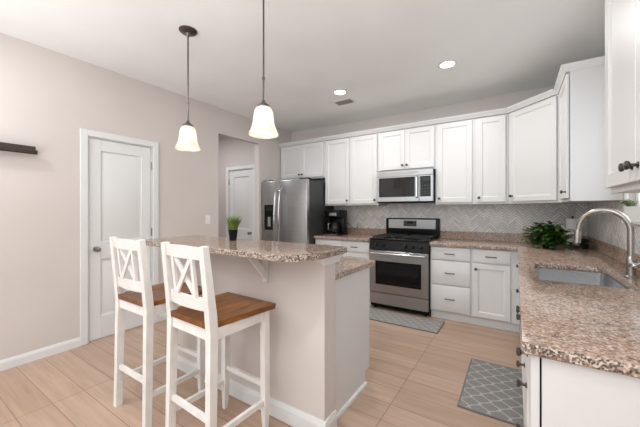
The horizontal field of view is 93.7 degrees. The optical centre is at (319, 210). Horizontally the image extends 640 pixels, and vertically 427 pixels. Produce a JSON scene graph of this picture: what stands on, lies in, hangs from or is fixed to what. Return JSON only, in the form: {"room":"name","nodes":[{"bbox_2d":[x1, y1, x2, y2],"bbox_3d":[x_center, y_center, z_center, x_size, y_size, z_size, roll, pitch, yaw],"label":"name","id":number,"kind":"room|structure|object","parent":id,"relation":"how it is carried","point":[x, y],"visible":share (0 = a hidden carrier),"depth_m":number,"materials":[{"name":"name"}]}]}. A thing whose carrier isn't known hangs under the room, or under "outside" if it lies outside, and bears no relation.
{"room":"kitchen","nodes":[
{"label":"kitchen","id":0,"kind":"room"},
{"bbox_2d":[0,32,290,359],"bbox_3d":[-2.616,-0.071,2.469,0.100,2.735,7.672,0,0,33],"label":"wall","id":1,"kind":"structure","parent":0,"point":[47,95],"depth_m":2.77,"materials":[{"name":"beige paint"}]},
{"bbox_2d":[0,142,37,154],"bbox_3d":[-2.769,-0.510,2.041,0.109,0.052,1.288,0,0,33],"label":"wall shelf","id":2,"kind":"object","parent":1,"relation":"attached to","point":[10,147],"visible":1,"depth_m":2.45,"materials":[{"name":"brown wood"}]},
{"bbox_2d":[0,312,166,370],"bbox_3d":[-3.041,1.254,1.713,0.014,0.085,5.941,0,0,33],"label":"baseboard","id":3,"kind":"structure","parent":1,"relation":"attached to","point":[24,358],"depth_m":2.62,"materials":[{"name":"white paint"}]},
{"bbox_2d":[80,128,158,345],"bbox_3d":[-2.108,0.255,3.190,0.148,2.082,0.748,0,0,33],"label":"door","id":4,"kind":"structure","parent":1,"relation":"in","point":[116,176],"depth_m":3.08,"materials":[{"name":"white paint"}]},
{"bbox_2d":[205,215,209,223],"bbox_3d":[-1.514,0.126,4.053,0.010,0.116,0.074,0,0,33],"label":"light switch","id":5,"kind":"object","parent":1,"relation":"attached to","point":[207,217],"visible":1,"depth_m":4.04,"materials":[{"name":"white plastic"}]},
{"bbox_2d":[228,229,237,240],"bbox_3d":[-0.652,0.184,2.248,0.072,0.082,0.072,0,0,33],"label":"pot","id":6,"kind":"object","parent":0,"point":[232,232],"depth_m":2.22,"materials":[{"name":"black ceramic"}]},
{"bbox_2d":[218,135,254,237],"bbox_3d":[-1.660,-0.071,5.540,1.660,2.735,0.100,0,0,33],"label":"wall","id":7,"kind":"structure","parent":0,"point":[231,152],"depth_m":5.54,"materials":[{"name":"beige paint"}]},
{"bbox_2d":[226,164,254,239],"bbox_3d":[-1.357,0.264,5.190,0.740,2.064,0.148,0,0,33],"label":"door","id":8,"kind":"structure","parent":7,"relation":"in","point":[240,180],"depth_m":5.17,"materials":[{"name":"white paint"}]},
{"bbox_2d":[0,305,521,426],"bbox_3d":[-1.500,1.336,1.680,6.350,0.080,7.772,0,0,33],"label":"floor","id":9,"kind":"structure","parent":0,"point":[414,377],"depth_m":2.25,"materials":[{"name":"brown wood"}]},
{"bbox_2d":[109,236,204,426],"bbox_3d":[-1.089,0.734,2.045,0.444,1.124,0.474,0,0,33],"label":"bar stool","id":10,"kind":"object","parent":9,"relation":"on","point":[147,300],"visible":0.75,"depth_m":1.88,"materials":[{"name":"white paint"}]},
{"bbox_2d":[161,241,275,426],"bbox_3d":[-0.579,0.734,1.711,0.444,1.124,0.474,0,0,35],"label":"bar stool","id":11,"kind":"object","parent":9,"relation":"on","point":[211,317],"visible":1,"depth_m":1.62,"materials":[{"name":"white wood"}]},
{"bbox_2d":[177,253,368,426],"bbox_3d":[-0.456,0.779,2.321,1.526,1.034,0.864,0,0,33],"label":"kitchen island","id":12,"kind":"object","parent":9,"relation":"on","point":[319,323],"visible":0.74,"depth_m":1.89,"materials":[{"name":"beige paint"}]},
{"bbox_2d":[145,235,346,261],"bbox_3d":[-0.610,0.244,2.086,1.558,0.036,0.499,0,0,33],"label":"island countertop","id":13,"kind":"structure","parent":12,"relation":"on","point":[246,248],"depth_m":1.82,"materials":[{"name":"stone"}]},
{"bbox_2d":[221,215,241,240],"bbox_3d":[-0.654,0.121,2.244,0.189,0.209,0.178,0,0,33],"label":"potted grass","id":14,"kind":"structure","parent":13,"relation":"on","point":[233,225],"depth_m":2.22,"materials":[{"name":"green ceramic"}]},
{"bbox_2d":[335,257,373,279],"bbox_3d":[-0.366,0.401,2.452,1.485,0.038,0.595,0,0,33],"label":"island countertop","id":15,"kind":"structure","parent":12,"relation":"on","point":[344,267],"depth_m":2.09,"materials":[{"name":"brown stone"}]},
{"bbox_2d":[262,177,333,243],"bbox_3d":[-0.385,0.405,4.918,0.900,1.782,0.870,0,0,33],"label":"refrigerator","id":16,"kind":"object","parent":9,"relation":"on","point":[293,210],"visible":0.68,"depth_m":4.60,"materials":[{"name":"grey metal"}]},
{"bbox_2d":[315,238,371,305],"bbox_3d":[0.452,0.859,4.521,0.901,0.875,0.636,0,0,33],"label":"base cabinet","id":17,"kind":"object","parent":9,"relation":"on","point":[355,249],"visible":0.27,"depth_m":4.17,"materials":[{"name":"white paint"}]},
{"bbox_2d":[314,228,385,241],"bbox_3d":[0.461,0.350,4.533,0.908,0.139,0.646,0,0,33],"label":"countertop","id":18,"kind":"structure","parent":17,"relation":"on","point":[354,234],"depth_m":4.57,"materials":[{"name":"brown stone"}]},
{"bbox_2d":[323,210,357,235],"bbox_3d":[0.320,0.189,4.710,0.403,0.385,0.459,0,0,33],"label":"coffee maker","id":19,"kind":"object","parent":18,"relation":"on","point":[337,225],"visible":1,"depth_m":4.62,"materials":[{"name":"black plastic"}]},
{"bbox_2d":[369,218,439,316],"bbox_3d":[1.138,0.704,4.034,0.768,1.185,0.714,0,0,33],"label":"gas range","id":20,"kind":"object","parent":9,"relation":"on","point":[400,274],"visible":0.97,"depth_m":3.82,"materials":[{"name":"silver metal"}]},
{"bbox_2d":[371,245,430,316],"bbox_3d":[1.163,0.845,4.072,0.760,0.902,0.598,0,0,33],"label":"oven","id":21,"kind":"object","parent":20,"relation":"in","point":[426,314],"depth_m":3.66,"materials":[{"name":"silver metal"}]},
{"bbox_2d":[369,236,438,242],"bbox_3d":[1.142,0.381,4.040,0.768,0.026,0.594,0,0,33],"label":"cooktop","id":22,"kind":"object","parent":20,"relation":"in","point":[378,239],"depth_m":3.86,"materials":[{"name":"black metal"}]},
{"bbox_2d":[369,307,444,333],"bbox_3d":[0.929,1.290,3.570,0.972,0.011,0.385,0,0,33],"label":"floor mat","id":23,"kind":"object","parent":9,"relation":"on","point":[409,321],"visible":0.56,"depth_m":3.50,"materials":[{"name":"grey fabric"}]},
{"bbox_2d":[431,246,471,323],"bbox_3d":[1.667,0.859,3.728,0.446,0.875,0.634,0,0,33],"label":"base cabinet","id":24,"kind":"object","parent":9,"relation":"on","point":[451,267],"visible":0.98,"depth_m":3.49,"materials":[{"name":"white paint"}]},
{"bbox_2d":[429,231,639,378],"bbox_3d":[1.399,0.350,2.328,1.535,0.139,3.312,0,0,33],"label":"countertop","id":25,"kind":"structure","parent":24,"relation":"on","point":[597,327],"depth_m":1.21,"materials":[{"name":"brown stone"}]},
{"bbox_2d":[521,221,574,248],"bbox_3d":[2.324,0.243,3.047,0.482,0.276,0.527,0,0,33],"label":"leafy plant","id":26,"kind":"object","parent":25,"relation":"on","point":[548,236],"visible":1,"depth_m":2.99,"materials":[{"name":"green plant"}]},
{"bbox_2d":[566,216,580,246],"bbox_3d":[2.693,0.220,3.198,0.140,0.322,0.140,0,0,33],"label":"paper towel holder","id":27,"kind":"object","parent":25,"relation":"on","point":[570,223],"visible":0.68,"depth_m":3.16,"materials":[{"name":"white paper"}]},
{"bbox_2d":[535,267,627,288],"bbox_3d":[1.560,0.516,1.830,0.426,0.190,0.696,0,0,33],"label":"sink","id":28,"kind":"object","parent":25,"relation":"in","point":[580,277],"visible":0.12,"depth_m":2.07,"materials":[{"name":"silver metal"}]},
{"bbox_2d":[580,238,592,248],"bbox_3d":[2.632,0.327,2.976,0.106,0.108,0.126,0,0,33],"label":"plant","id":29,"kind":"object","parent":25,"relation":"on","point":[583,240],"visible":0.92,"depth_m":2.96,"materials":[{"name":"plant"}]},
{"bbox_2d":[573,208,639,278],"bbox_3d":[1.725,0.183,1.776,0.102,0.398,0.357,0,0,-18],"label":"kitchen faucet","id":30,"kind":"object","parent":25,"relation":"on","point":[631,265],"visible":1,"depth_m":1.71,"materials":[{"name":"silver metal"}]},
{"bbox_2d":[457,358,523,426],"bbox_3d":[1.279,1.290,2.186,0.402,0.011,0.752,0,0,33],"label":"floor mat","id":31,"kind":"object","parent":9,"relation":"on","point":[491,390],"visible":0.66,"depth_m":2.12,"materials":[{"name":"grey fabric"}]},
{"bbox_2d":[472,248,519,332],"bbox_3d":[2.044,0.859,3.481,0.452,0.875,0.636,0,0,33],"label":"base cabinet","id":32,"kind":"object","parent":9,"relation":"on","point":[495,275],"visible":0.99,"depth_m":3.25,"materials":[{"name":"white paint"}]},
{"bbox_2d":[516,305,523,415],"bbox_3d":[1.583,0.859,1.814,0.666,0.875,0.930,0,0,33],"label":"base cabinet","id":33,"kind":"object","parent":9,"relation":"on","point":[517,306],"visible":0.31,"depth_m":1.95,"materials":[{"name":"white paint"}]},
{"bbox_2d":[516,313,525,426],"bbox_3d":[1.216,0.859,1.253,0.666,0.875,0.408,0,0,33],"label":"base cabinet","id":34,"kind":"object","parent":9,"relation":"on","point":[518,364],"visible":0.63,"depth_m":1.42,"materials":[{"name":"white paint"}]},
{"bbox_2d":[516,347,639,426],"bbox_3d":[0.985,0.859,0.899,0.666,0.875,0.434,0,0,33],"label":"base cabinet","id":35,"kind":"object","parent":9,"relation":"on","point":[558,394],"visible":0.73,"depth_m":0.82,"materials":[{"name":"white paint"}]},
{"bbox_2d":[0,0,604,132],"bbox_3d":[-1.500,-1.479,1.680,6.350,0.080,7.772,0,0,33],"label":"ceiling","id":36,"kind":"structure","parent":0,"point":[386,55],"depth_m":2.60,"materials":[{"name":"white paint"}]},
{"bbox_2d":[175,25,200,151],"bbox_3d":[-1.055,-0.963,2.397,0.194,0.949,0.194,0,0,33],"label":"pendant lamp","id":37,"kind":"object","parent":36,"relation":"hanging from","point":[187,140],"visible":1,"depth_m":2.37,"materials":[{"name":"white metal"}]},
{"bbox_2d":[248,0,278,138],"bbox_3d":[-0.366,-0.963,1.948,0.194,0.949,0.194,0,0,33],"label":"pendant lamp","id":38,"kind":"object","parent":36,"relation":"hanging from","point":[263,126],"visible":1,"depth_m":1.90,"materials":[{"name":"white glass"}]},
{"bbox_2d":[333,89,346,94],"bbox_3d":[0.243,-1.435,3.645,0.172,0.008,0.172,0,0,33],"label":"recessed light","id":39,"kind":"object","parent":36,"relation":"in","point":[338,91],"visible":1,"depth_m":3.64,"materials":[{"name":"white paint"}]},
{"bbox_2d":[333,98,354,105],"bbox_3d":[0.320,-1.431,3.972,0.260,0.016,0.150,0,0,33],"label":"ceiling vent","id":40,"kind":"object","parent":36,"relation":"in","point":[349,100],"visible":1,"depth_m":3.95,"materials":[{"name":"grey metal"}]},
{"bbox_2d":[438,60,456,68],"bbox_3d":[1.253,-1.435,2.949,0.172,0.008,0.172,0,0,33],"label":"recessed light","id":41,"kind":"object","parent":36,"relation":"in","point":[445,64],"visible":1,"depth_m":2.94,"materials":[{"name":"white plastic"}]},
{"bbox_2d":[291,86,587,233],"bbox_3d":[1.279,-0.071,4.446,4.258,2.735,0.100,0,0,33],"label":"wall","id":42,"kind":"structure","parent":0,"point":[501,101],"depth_m":4.25,"materials":[{"name":"beige paint"}]},
{"bbox_2d":[279,137,324,180],"bbox_3d":[-0.239,-0.845,5.157,0.931,0.638,0.366,0,0,33],"label":"upper cabinet","id":43,"kind":"object","parent":42,"relation":"attached to","point":[302,158],"visible":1,"depth_m":5.01,"materials":[{"name":"white paint"}]},
{"bbox_2d":[323,133,353,205],"bbox_3d":[0.341,-0.620,4.779,0.449,1.088,0.366,0,0,33],"label":"upper cabinet","id":44,"kind":"object","parent":42,"relation":"attached to","point":[337,147],"visible":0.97,"depth_m":4.66,"materials":[{"name":"white paint"}]},
{"bbox_2d":[349,128,385,205],"bbox_3d":[0.718,-0.620,4.533,0.449,1.088,0.366,0,0,33],"label":"upper cabinet","id":45,"kind":"object","parent":42,"relation":"attached to","point":[363,144],"visible":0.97,"depth_m":4.41,"materials":[{"name":"white paint"}]},
{"bbox_2d":[377,119,435,171],"bbox_3d":[1.234,-0.852,4.195,0.783,0.626,0.366,0,0,33],"label":"upper cabinet","id":46,"kind":"object","parent":42,"relation":"attached to","point":[409,146],"visible":0.99,"depth_m":4.05,"materials":[{"name":"white paint"}]},
{"bbox_2d":[377,168,435,202],"bbox_3d":[1.212,-0.322,4.161,0.763,0.431,0.428,0,0,33],"label":"microwave","id":47,"kind":"object","parent":46,"relation":"attached to","point":[416,185],"visible":0.98,"depth_m":3.99,"materials":[{"name":"silver metal"}]},
{"bbox_2d":[435,113,476,204],"bbox_3d":[1.750,-0.620,3.858,0.449,1.088,0.366,0,0,33],"label":"upper cabinet","id":48,"kind":"object","parent":42,"relation":"attached to","point":[455,135],"visible":0.98,"depth_m":3.73,"materials":[{"name":"white paint"}]},
{"bbox_2d":[335,203,587,235],"bbox_3d":[1.597,0.147,4.173,3.206,0.498,0.008,0,0,33],"label":"tile backsplash","id":49,"kind":"structure","parent":42,"relation":"attached to","point":[491,218],"depth_m":3.91,"materials":[{"name":"white tile"}]},
{"bbox_2d":[474,108,507,204],"bbox_3d":[2.083,-0.620,3.641,0.342,1.088,0.366,0,0,33],"label":"upper cabinet","id":50,"kind":"object","parent":42,"relation":"attached to","point":[491,126],"visible":0.98,"depth_m":3.52,"materials":[{"name":"white paint"}]},
{"bbox_2d":[507,89,598,203],"bbox_3d":[2.427,-0.620,3.190,0.757,1.088,0.744,0,0,33],"label":"upper cabinet","id":51,"kind":"object","parent":42,"relation":"attached to","point":[533,122],"visible":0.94,"depth_m":3.12,"materials":[{"name":"white paint"}]},
{"bbox_2d":[602,51,635,205],"bbox_3d":[0.922,-0.071,0.098,0.100,2.735,7.572,0,0,33],"label":"wall","id":52,"kind":"structure","parent":0,"point":[632,196],"depth_m":2.10,"materials":[{"name":"beige paint"}]},
{"bbox_2d":[554,56,622,201],"bbox_3d":[2.234,-0.620,2.534,0.364,1.088,0.558,0,0,33],"label":"upper cabinet","id":53,"kind":"object","parent":52,"relation":"attached to","point":[580,85],"visible":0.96,"depth_m":2.35,"materials":[{"name":"white paint"}]},
{"bbox_2d":[588,200,639,253],"bbox_3d":[2.037,0.103,1.906,0.008,0.356,3.304,0,0,33],"label":"tile backsplash","id":54,"kind":"structure","parent":52,"relation":"attached to","point":[609,228],"depth_m":2.50,"materials":[{"name":"white tile"}]},
{"bbox_2d":[605,0,639,193],"bbox_3d":[1.190,-0.620,0.937,0.364,1.088,0.932,0,0,33],"label":"upper cabinet","id":55,"kind":"object","parent":52,"relation":"attached to","point":[622,17],"visible":1,"depth_m":1.16,"materials":[{"name":"white paint"}]},
{"bbox_2d":[621,193,639,224],"bbox_3d":[1.927,-0.435,1.691,0.109,1.048,1.070,0,0,33],"label":"window","id":56,"kind":"structure","parent":52,"relation":"in","point":[626,195],"depth_m":2.06,"materials":[{"name":"white paint"}]},
{"bbox_2d":[619,199,639,219],"bbox_3d":[2.071,-0.008,1.981,0.092,0.138,0.452,0,0,33],"label":"planter","id":57,"kind":"object","parent":56,"relation":"on","point":[632,211],"visible":1,"depth_m":1.99,"materials":[{"name":"white ceramic"}]},
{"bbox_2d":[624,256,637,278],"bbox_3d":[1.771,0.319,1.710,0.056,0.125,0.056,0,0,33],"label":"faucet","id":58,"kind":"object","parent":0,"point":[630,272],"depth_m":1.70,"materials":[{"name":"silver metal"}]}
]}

